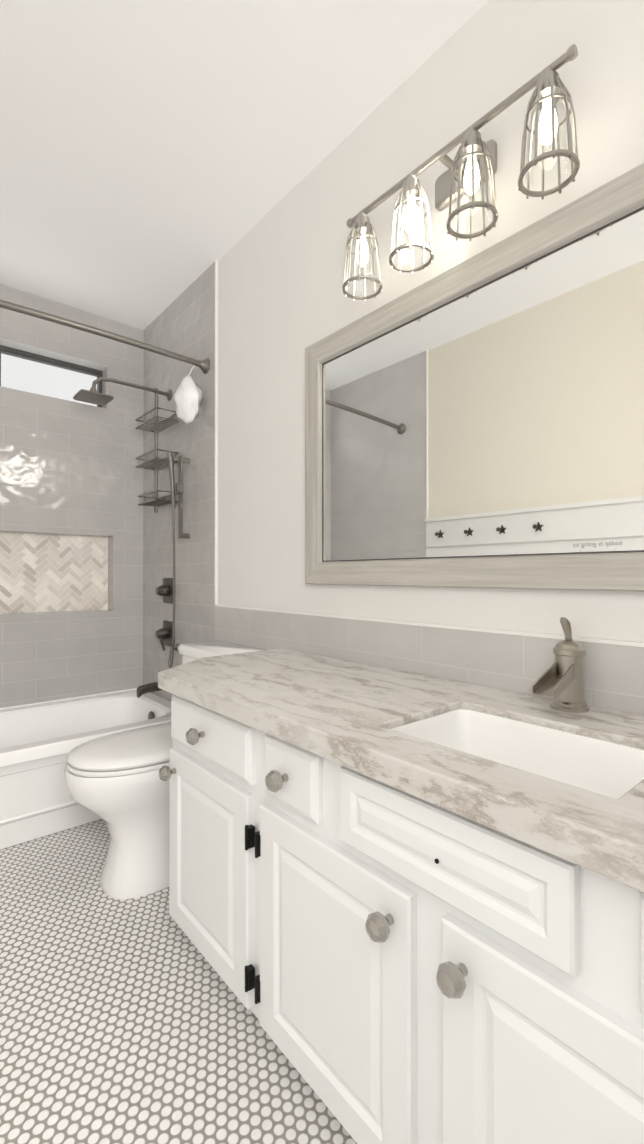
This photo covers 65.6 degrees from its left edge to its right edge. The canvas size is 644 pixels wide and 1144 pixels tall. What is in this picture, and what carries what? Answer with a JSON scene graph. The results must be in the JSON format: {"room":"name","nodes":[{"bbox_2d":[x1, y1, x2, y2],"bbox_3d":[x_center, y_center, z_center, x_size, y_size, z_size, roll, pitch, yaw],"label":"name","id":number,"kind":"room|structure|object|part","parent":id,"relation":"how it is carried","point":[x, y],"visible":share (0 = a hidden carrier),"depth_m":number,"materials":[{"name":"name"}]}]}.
{"room":"bathroom","nodes":[
{"label":"bathroom","id":0,"kind":"room"},
{"bbox_2d":[0,284,143,709],"bbox_3d":[-1.697,-0.171,2.559,1.720,2.550,0.200,0,0,-41],"label":"wall","id":1,"kind":"structure","parent":0,"point":[67,467],"depth_m":2.73,"materials":[{"name":"grey tile"}]},
{"bbox_2d":[0,345,101,406],"bbox_3d":[-1.719,-1.052,2.553,1.133,0.243,0.070,0,0,-41],"label":"window","id":2,"kind":"structure","parent":1,"relation":"in","point":[21,370],"depth_m":2.74,"materials":[{"name":"white glass"}]},
{"bbox_2d":[0,532,107,613],"bbox_3d":[-1.702,0.004,2.539,1.183,0.422,0.001,0,0,-41],"label":"tile","id":3,"kind":"structure","parent":1,"relation":"attached to","point":[73,555],"depth_m":2.73,"materials":[{"name":"beige tile"}]},
{"bbox_2d":[0,688,136,709],"bbox_3d":[-1.631,0.685,2.477,1.496,0.008,0.002,0,0,-41],"label":"trim","id":4,"kind":"structure","parent":1,"relation":"attached to","point":[66,699],"depth_m":2.69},
{"bbox_2d":[0,819,356,1143],"bbox_3d":[-0.408,1.135,1.055,1.720,0.080,3.950,0,0,-41],"label":"floor","id":5,"kind":"structure","parent":0,"point":[131,1021],"depth_m":1.19,"materials":[{"name":"white tile"}]},
{"bbox_2d":[0,690,170,849],"bbox_3d":[-1.392,0.893,2.199,1.496,0.411,0.727,0,0,-41],"label":"bathtub","id":6,"kind":"object","parent":5,"relation":"on","point":[39,743],"visible":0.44,"depth_m":2.11,"materials":[{"name":"ceramic"}]},
{"bbox_2d":[64,640,266,899],"bbox_3d":[-0.581,0.703,1.878,0.699,0.794,0.492,0,0,-41],"label":"toilet","id":7,"kind":"object","parent":5,"relation":"on","point":[117,785],"visible":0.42,"depth_m":1.70,"materials":[{"name":"ceramic"}]},
{"bbox_3d":[-0.641,0.633,1.827,0.532,0.051,0.380,0,0,-41],"label":"seat","id":8,"kind":"part","parent":7,"relation":"part of","materials":[{"name":"plastic"}]},
{"bbox_3d":[-0.610,0.881,1.852,0.622,0.438,0.376,0,0,-41],"label":"bowl","id":9,"kind":"part","parent":7,"relation":"part of","materials":[{"name":"ceramic"}]},
{"bbox_3d":[-0.400,0.486,2.036,0.220,0.358,0.492,0,0,-41],"label":"tank","id":10,"kind":"part","parent":7,"relation":"part of","materials":[{"name":"ceramic"}]},
{"bbox_2d":[158,617,643,1143],"bbox_3d":[0.306,0.593,0.934,0.579,1.002,2.070,0,0,-41],"label":"bathroom vanity","id":11,"kind":"object","parent":5,"relation":"on","point":[406,907],"visible":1,"depth_m":0.82,"materials":[{"name":"paint"}]},
{"bbox_2d":[530,617,589,713],"bbox_3d":[0.486,0.189,1.019,0.155,0.192,0.074,0,0,-41],"label":"faucet","id":12,"kind":"object","parent":11,"relation":"on","point":[562,683],"depth_m":1.02,"materials":[{"name":"silver metal"}]},
{"bbox_2d":[0,0,487,329],"bbox_3d":[-0.408,-1.495,1.071,1.720,0.080,3.950,0,0,-41],"label":"ceiling","id":13,"kind":"structure","parent":0,"point":[158,158],"depth_m":1.60,"materials":[{"name":"white paint"}]},
{"bbox_2d":[218,0,643,641],"bbox_3d":[0.206,-0.177,1.592,0.100,2.550,3.950,0,0,-41],"label":"wall","id":14,"kind":"structure","parent":0,"point":[282,302],"depth_m":1.50,"materials":[{"name":"white paint"}]},
{"bbox_2d":[143,261,214,701],"bbox_3d":[-0.775,-0.170,2.647,0.011,2.550,0.870,0,0,-41],"label":"tile","id":15,"kind":"structure","parent":14,"relation":"attached to","point":[182,323],"depth_m":2.58,"materials":[{"name":"grey tile"}]},
{"bbox_2d":[0,299,209,373],"bbox_3d":[-1.139,-0.985,1.917,1.500,0.072,0.132,0,0,-41],"label":"rail","id":16,"kind":"object","parent":15,"relation":"attached to","point":[203,365],"visible":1,"depth_m":2.05,"materials":[{"name":"silver metal"}]},
{"bbox_2d":[73,377,171,405],"bbox_3d":[-0.999,-0.915,2.545,0.468,0.141,0.156,0,0,-41],"label":"shower head","id":17,"kind":"object","parent":15,"relation":"attached to","point":[92,396],"visible":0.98,"depth_m":2.46},
{"bbox_2d":[137,682,161,697],"bbox_3d":[-0.886,0.610,2.632,0.170,0.074,0.064,0,0,-41],"label":"tub spout","id":18,"kind":"object","parent":15,"relation":"attached to","point":[146,688],"visible":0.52,"depth_m":2.59,"materials":[{"name":"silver metal"}]},
{"bbox_2d":[135,387,178,512],"bbox_3d":[-0.877,-0.645,2.649,0.127,0.667,0.273,0,0,-41],"label":"shower caddy","id":19,"kind":"object","parent":15,"relation":"attached to","point":[156,502],"visible":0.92,"depth_m":2.63,"materials":[{"name":"silver metal"}]},
{"bbox_2d":[156,578,172,603],"bbox_3d":[-0.788,0.096,2.599,0.068,0.126,0.200,0,0,-41],"label":"shower valve","id":20,"kind":"object","parent":15,"relation":"attached to","point":[165,590],"depth_m":2.66,"materials":[{"name":"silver metal"}]},
{"bbox_2d":[155,620,174,650],"bbox_3d":[-0.784,0.326,2.593,0.068,0.158,0.236,0,0,-41],"label":"shower valve","id":21,"kind":"object","parent":15,"relation":"attached to","point":[164,633],"depth_m":2.65,"materials":[{"name":"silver metal"}]},
{"bbox_2d":[166,452,189,668],"bbox_3d":[-0.756,-0.046,2.526,0.117,1.085,0.162,0,0,-41],"label":"shower rail","id":22,"kind":"object","parent":15,"relation":"attached to","point":[178,487],"visible":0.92,"depth_m":2.47,"materials":[{"name":"silver metal"}]},
{"bbox_2d":[174,365,201,422],"bbox_3d":[-0.635,-0.853,2.375,0.121,0.294,0.170,0,0,-41],"label":"bath pouf","id":23,"kind":"object","parent":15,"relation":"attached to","point":[188,396],"visible":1,"depth_m":2.33,"materials":[{"name":"white fabric"}]},
{"bbox_2d":[214,260,643,646],"bbox_3d":[0.448,-0.652,1.229,0.013,1.605,2.880,0,0,-41],"label":"trim","id":24,"kind":"structure","parent":14,"relation":"attached to","point":[608,641],"depth_m":1.84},
{"bbox_2d":[215,606,643,715],"bbox_3d":[0.449,0.623,1.222,0.011,0.945,2.880,0,0,-41],"label":"backsplash","id":25,"kind":"structure","parent":14,"relation":"attached to","point":[613,676],"depth_m":1.35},
{"bbox_2d":[342,44,579,301],"bbox_3d":[0.314,-0.949,1.261,0.173,0.270,0.658,0,0,-41],"label":"sconce","id":26,"kind":"object","parent":14,"relation":"attached to","point":[472,167],"visible":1,"depth_m":1.17,"materials":[{"name":"silver metal"}]},
{"bbox_2d":[305,163,643,590],"bbox_3d":[0.411,-0.382,1.255,0.030,0.844,1.419,0,0,-41],"label":"mirror","id":27,"kind":"object","parent":14,"relation":"attached to","point":[476,421],"visible":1,"depth_m":1.23,"materials":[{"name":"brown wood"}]},
{"bbox_3d":[-0.026,-0.379,1.763,0.030,0.844,0.078,0,0,-41],"label":"frame","id":28,"kind":"part","parent":27,"relation":"part of","materials":[{"name":"grey wood"}]},
{"bbox_3d":[0.411,-0.765,1.257,0.030,0.078,1.419,0,0,-41],"label":"frame","id":29,"kind":"part","parent":27,"relation":"part of","materials":[{"name":"grey wood"}]},
{"bbox_3d":[0.411,0.001,1.252,0.030,0.078,1.419,0,0,-41],"label":"frame","id":30,"kind":"part","parent":27,"relation":"part of","materials":[{"name":"grey wood"}]}
]}

